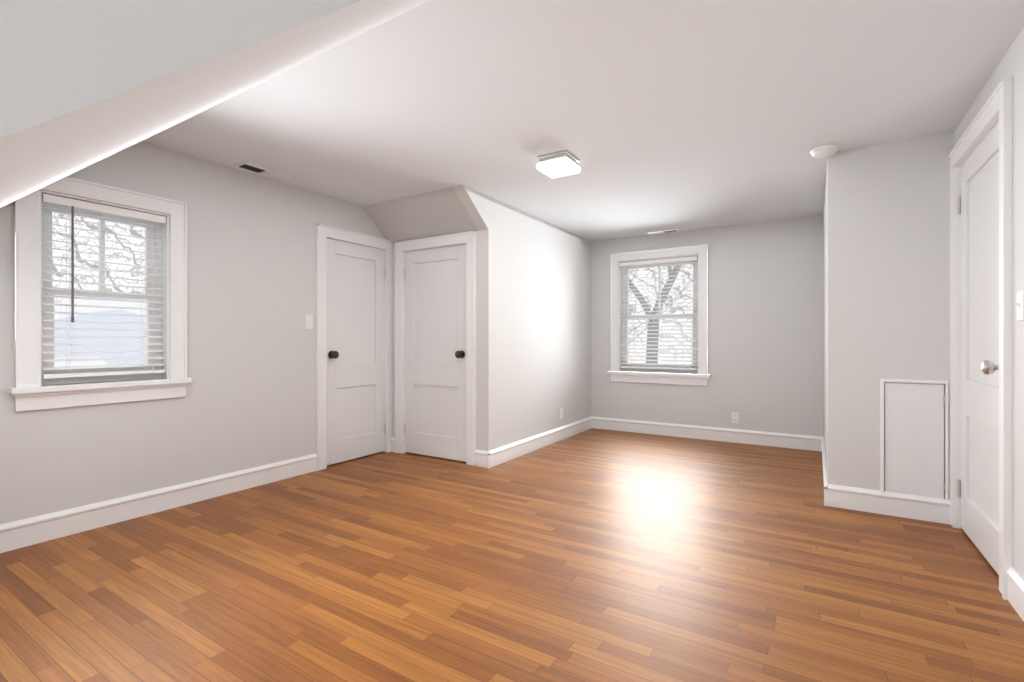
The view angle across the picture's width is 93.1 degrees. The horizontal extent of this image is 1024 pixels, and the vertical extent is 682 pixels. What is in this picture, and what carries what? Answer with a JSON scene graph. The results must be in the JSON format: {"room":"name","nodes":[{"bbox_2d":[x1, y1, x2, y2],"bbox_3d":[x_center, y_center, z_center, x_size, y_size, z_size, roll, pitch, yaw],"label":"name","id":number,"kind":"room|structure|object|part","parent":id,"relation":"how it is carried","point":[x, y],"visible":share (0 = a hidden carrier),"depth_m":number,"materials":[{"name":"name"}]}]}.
{"room":"empty attic bedroom","nodes":[
{"label":"empty attic bedroom","id":0,"kind":"room"},
{"bbox_2d":[0,141,385,524],"bbox_3d":[-2.306,-0.128,3.122,0.160,2.415,4.350,0,0,32],"label":"wall","id":1,"kind":"structure","parent":0,"point":[248,401],"depth_m":3.33,"materials":[{"name":"white paint"}]},
{"bbox_2d":[9,177,191,411],"bbox_3d":[-2.420,-0.271,2.892,0.210,1.276,0.844,0,0,32],"label":"window","id":2,"kind":"structure","parent":1,"relation":"in","point":[44,259],"depth_m":2.84,"materials":[{"name":"white paint"}]},
{"bbox_2d":[41,193,165,378],"bbox_3d":[-2.393,-0.297,2.875,0.066,1.000,0.582,0,0,32],"label":"window blind","id":3,"kind":"object","parent":2,"relation":"attached to","point":[72,204],"visible":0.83,"depth_m":2.83,"materials":[{"name":"white plastic"}]},
{"bbox_2d":[0,454,316,552],"bbox_3d":[-2.445,1.009,2.731,0.020,0.142,3.081,0,0,32],"label":"baseboard","id":4,"kind":"structure","parent":1,"relation":"attached to","point":[14,535],"depth_m":2.98,"materials":[{"name":"white paint"}]},
{"bbox_2d":[305,315,312,328],"bbox_3d":[-1.664,-0.157,3.982,0.018,0.116,0.072,0,0,32],"label":"light switch","id":5,"kind":"object","parent":1,"relation":"attached to","point":[308,321],"visible":1,"depth_m":3.98,"materials":[{"name":"white plastic"}]},
{"bbox_2d":[316,223,391,470],"bbox_3d":[-1.460,0.051,4.449,0.188,2.059,0.876,0,0,32],"label":"door frame","id":6,"kind":"structure","parent":1,"relation":"attached to","point":[324,233],"depth_m":4.10,"materials":[{"name":"white paint"}]},
{"bbox_2d":[327,238,385,465],"bbox_3d":[-1.430,0.093,4.432,0.187,1.950,0.685,0,0,32],"label":"door","id":7,"kind":"structure","parent":1,"relation":"in","point":[356,423],"depth_m":4.42,"materials":[{"name":"white paint"}]},
{"bbox_2d":[0,0,429,207],"bbox_3d":[-1.452,-0.428,1.357,3.260,1.813,1.903,0,0,32],"label":"ceiling","id":8,"kind":"structure","parent":0,"point":[84,84],"depth_m":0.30,"materials":[{"name":"white paint"}]},
{"bbox_2d":[361,187,478,243],"bbox_3d":[-0.828,-1.117,4.373,1.120,0.335,0.460,0,0,32],"label":"ceiling","id":9,"kind":"structure","parent":0,"point":[440,212],"depth_m":4.28,"materials":[{"name":"grey paint"}]},
{"bbox_2d":[392,231,478,449],"bbox_3d":[-0.733,0.065,4.526,1.120,2.030,0.100,0,0,32],"label":"wall","id":10,"kind":"structure","parent":0,"point":[477,340],"depth_m":4.20,"materials":[{"name":"white paint"}]},
{"bbox_2d":[404,244,465,461],"bbox_3d":[-0.699,0.105,4.483,0.760,1.925,0.187,0,0,32],"label":"closet door","id":11,"kind":"structure","parent":10,"relation":"in","point":[435,352],"depth_m":4.48,"materials":[{"name":"white paint"}]},
{"bbox_2d":[395,231,475,465],"bbox_3d":[-0.696,0.064,4.486,0.949,2.032,0.128,0,0,32],"label":"door frame","id":12,"kind":"structure","parent":10,"relation":"attached to","point":[468,238],"depth_m":4.36,"materials":[{"name":"white paint"}]},
{"bbox_2d":[0,428,1023,681],"bbox_3d":[-0.052,1.140,2.591,4.825,0.120,7.540,0,0,32],"label":"floor","id":13,"kind":"structure","parent":0,"point":[592,554],"depth_m":2.17,"materials":[{"name":"brown wood"}]},
{"bbox_2d":[453,185,590,450],"bbox_3d":[0.282,-0.102,5.000,0.100,2.365,2.700,0,0,32],"label":"wall","id":14,"kind":"structure","parent":0,"point":[534,324],"depth_m":4.71,"materials":[{"name":"white paint"}]},
{"bbox_2d":[480,416,591,467],"bbox_3d":[0.373,1.009,5.061,0.050,0.142,2.220,0,0,32],"label":"baseboard","id":15,"kind":"structure","parent":14,"relation":"attached to","point":[488,459],"depth_m":4.71,"materials":[{"name":"white paint"}]},
{"bbox_2d":[560,408,562,418],"bbox_3d":[0.540,0.795,5.311,0.008,0.116,0.072,0,0,32],"label":"outlet","id":16,"kind":"object","parent":14,"relation":"attached to","point":[561,413],"visible":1,"depth_m":5.31,"materials":[{"name":"white plastic"}]},
{"bbox_2d":[143,0,1023,241],"bbox_3d":[-0.052,-1.310,2.591,4.825,0.150,7.540,0,0,32],"label":"ceiling","id":17,"kind":"structure","parent":0,"point":[660,115],"depth_m":2.52,"materials":[{"name":"white paint"}]},
{"bbox_2d":[234,162,290,180],"bbox_3d":[-1.808,-1.230,3.523,0.130,0.008,0.350,0,0,32],"label":"ceiling vent","id":18,"kind":"object","parent":17,"relation":"in","point":[260,170],"visible":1,"depth_m":3.51,"materials":[{"name":"white plastic"}]},
{"bbox_2d":[536,150,580,178],"bbox_3d":[0.317,-1.189,3.281,0.240,0.092,0.240,0,0,32],"label":"ceiling light","id":19,"kind":"object","parent":17,"relation":"in","point":[565,153],"depth_m":3.21,"materials":[{"name":"white glass"}]},
{"bbox_3d":[0.317,-1.169,3.281,0.240,0.053,0.240,0,0,32],"label":"ceiling light shade","id":20,"kind":"part","parent":19,"relation":"part of","materials":[{"name":"white glass"}]},
{"bbox_2d":[647,229,679,234],"bbox_3d":[1.706,-1.230,5.467,0.330,0.008,0.120,0,0,32],"label":"ceiling vent","id":21,"kind":"object","parent":17,"relation":"in","point":[663,231],"visible":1,"depth_m":5.45,"materials":[{"name":"white plastic"}]},
{"bbox_2d":[810,144,838,157],"bbox_3d":[2.006,-1.214,3.115,0.156,0.040,0.156,0,0,32],"label":"smoke detector","id":22,"kind":"object","parent":17,"relation":"attached to","point":[825,150],"visible":1,"depth_m":3.08,"materials":[{"name":"white plastic"}]},
{"bbox_2d":[591,215,822,436],"bbox_3d":[2.060,-0.128,5.458,2.830,2.415,0.160,0,0,32],"label":"wall","id":23,"kind":"structure","parent":0,"point":[765,325],"depth_m":5.11,"materials":[{"name":"white paint"}]},
{"bbox_2d":[607,244,710,385],"bbox_3d":[1.703,-0.282,5.651,1.170,1.544,0.210,0,0,32],"label":"window","id":24,"kind":"structure","parent":23,"relation":"in","point":[625,272],"depth_m":5.62,"materials":[{"name":"white paint"}]},
{"bbox_2d":[620,256,697,369],"bbox_3d":[1.688,-0.310,5.626,0.882,1.264,0.062,0,0,32],"label":"window blind","id":25,"kind":"object","parent":24,"relation":"attached to","point":[661,261],"visible":0.94,"depth_m":5.61,"materials":[{"name":"white plastic"}]},
{"bbox_2d":[592,416,819,450],"bbox_3d":[2.012,1.009,5.382,2.430,0.142,0.020,0,0,32],"label":"baseboard","id":26,"kind":"structure","parent":23,"relation":"attached to","point":[804,442],"depth_m":5.27,"materials":[{"name":"white paint"}]},
{"bbox_2d":[732,412,738,422],"bbox_3d":[2.376,0.815,5.161,0.072,0.116,0.008,0,0,32],"label":"electrical outlet","id":27,"kind":"object","parent":23,"relation":"attached to","point":[735,417],"visible":1,"depth_m":5.16,"materials":[{"name":"white plastic"}]},
{"bbox_2d":[823,131,953,499],"bbox_3d":[2.873,-0.102,3.829,0.675,2.365,1.940,0,0,32],"label":"wall","id":28,"kind":"structure","parent":0,"point":[886,265],"depth_m":3.05,"materials":[{"name":"white paint"}]},
{"bbox_2d":[820,437,831,506],"bbox_3d":[2.536,1.009,3.946,0.020,0.142,1.820,0,0,32],"label":"baseboard","id":29,"kind":"structure","parent":28,"relation":"attached to","point":[827,487],"depth_m":3.18,"materials":[{"name":"white paint"}]},
{"bbox_2d":[824,480,950,523],"bbox_3d":[2.333,1.009,3.011,0.625,0.142,0.020,0,0,32],"label":"baseboard","id":30,"kind":"structure","parent":28,"relation":"attached to","point":[923,508],"depth_m":3.00,"materials":[{"name":"white paint"}]},
{"bbox_2d":[880,379,947,499],"bbox_3d":[2.441,0.605,2.951,0.322,0.740,0.008,0,0,32],"label":"trim","id":31,"kind":"structure","parent":28,"relation":"attached to","point":[882,381],"depth_m":2.98,"materials":[{"name":"white paint"}]},
{"bbox_2d":[884,382,945,498],"bbox_3d":[2.453,0.605,2.957,0.289,0.692,0.029,0,0,32],"label":"panel","id":32,"kind":"object","parent":28,"relation":"attached to","point":[913,438],"visible":0.98,"depth_m":2.95,"materials":[{"name":"white paint"}]},
{"bbox_2d":[954,27,1023,579],"bbox_3d":[1.781,-0.128,1.387,0.160,2.415,7.240,0,0,32],"label":"wall","id":33,"kind":"structure","parent":0,"point":[1011,63],"depth_m":1.96,"materials":[{"name":"white paint"}]},
{"bbox_2d":[958,122,998,574],"bbox_3d":[2.373,0.033,2.427,0.187,2.070,0.825,0,0,32],"label":"door","id":34,"kind":"structure","parent":33,"relation":"in","point":[978,209],"depth_m":2.48,"materials":[{"name":"white paint"}]},
{"bbox_2d":[948,76,1012,599],"bbox_3d":[2.401,-0.009,2.407,0.188,2.179,1.016,0,0,32],"label":"door frame","id":35,"kind":"structure","parent":33,"relation":"attached to","point":[998,105],"depth_m":2.08,"materials":[{"name":"white paint"}]},
{"bbox_2d":[1001,566,1023,620],"bbox_3d":[0.997,1.009,0.302,0.020,0.142,4.170,0,0,32],"label":"baseboard","id":36,"kind":"structure","parent":33,"relation":"attached to","point":[1015,581],"depth_m":1.94,"materials":[{"name":"white paint"}]},
{"bbox_2d":[1015,290,1023,320],"bbox_3d":[2.013,-0.140,1.926,0.018,0.116,0.072,0,0,32],"label":"light switch","id":37,"kind":"object","parent":33,"relation":"attached to","point":[1019,304],"visible":1,"depth_m":1.92,"materials":[{"name":"white plastic"}]},
{"label":"outside","id":38,"kind":"structure","parent":0,"visible":0},
{"bbox_2d":[52,213,144,302],"bbox_3d":[-8.127,-1.420,6.847,0.020,13.000,15.000,0,0,32],"label":"sky","id":39,"kind":"structure","parent":38,"point":[87,241],"depth_m":8.34,"materials":[{"name":"white"}]},
{"bbox_2d":[54,298,146,366],"bbox_3d":[-5.072,2.020,5.999,5.500,5.120,7.600,0,0,32],"label":"roof","id":40,"kind":"structure","parent":38,"point":[99,332],"depth_m":5.54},
{"bbox_2d":[628,264,692,363],"bbox_3d":[6.915,-1.420,12.954,16.000,13.000,0.020,0,0,32],"label":"sky","id":41,"kind":"structure","parent":38,"point":[651,284],"depth_m":14.41,"materials":[{"name":"white"}]},
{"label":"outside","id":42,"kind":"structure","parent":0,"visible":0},
{"bbox_2d":[628,265,692,363],"bbox_3d":[2.272,-1.762,12.497,12.538,12.125,5.649,0,0,32],"label":"tree","id":43,"kind":"object","parent":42,"point":[671,278],"depth_m":10.60,"materials":[{"name":"grey plant"}]}
]}

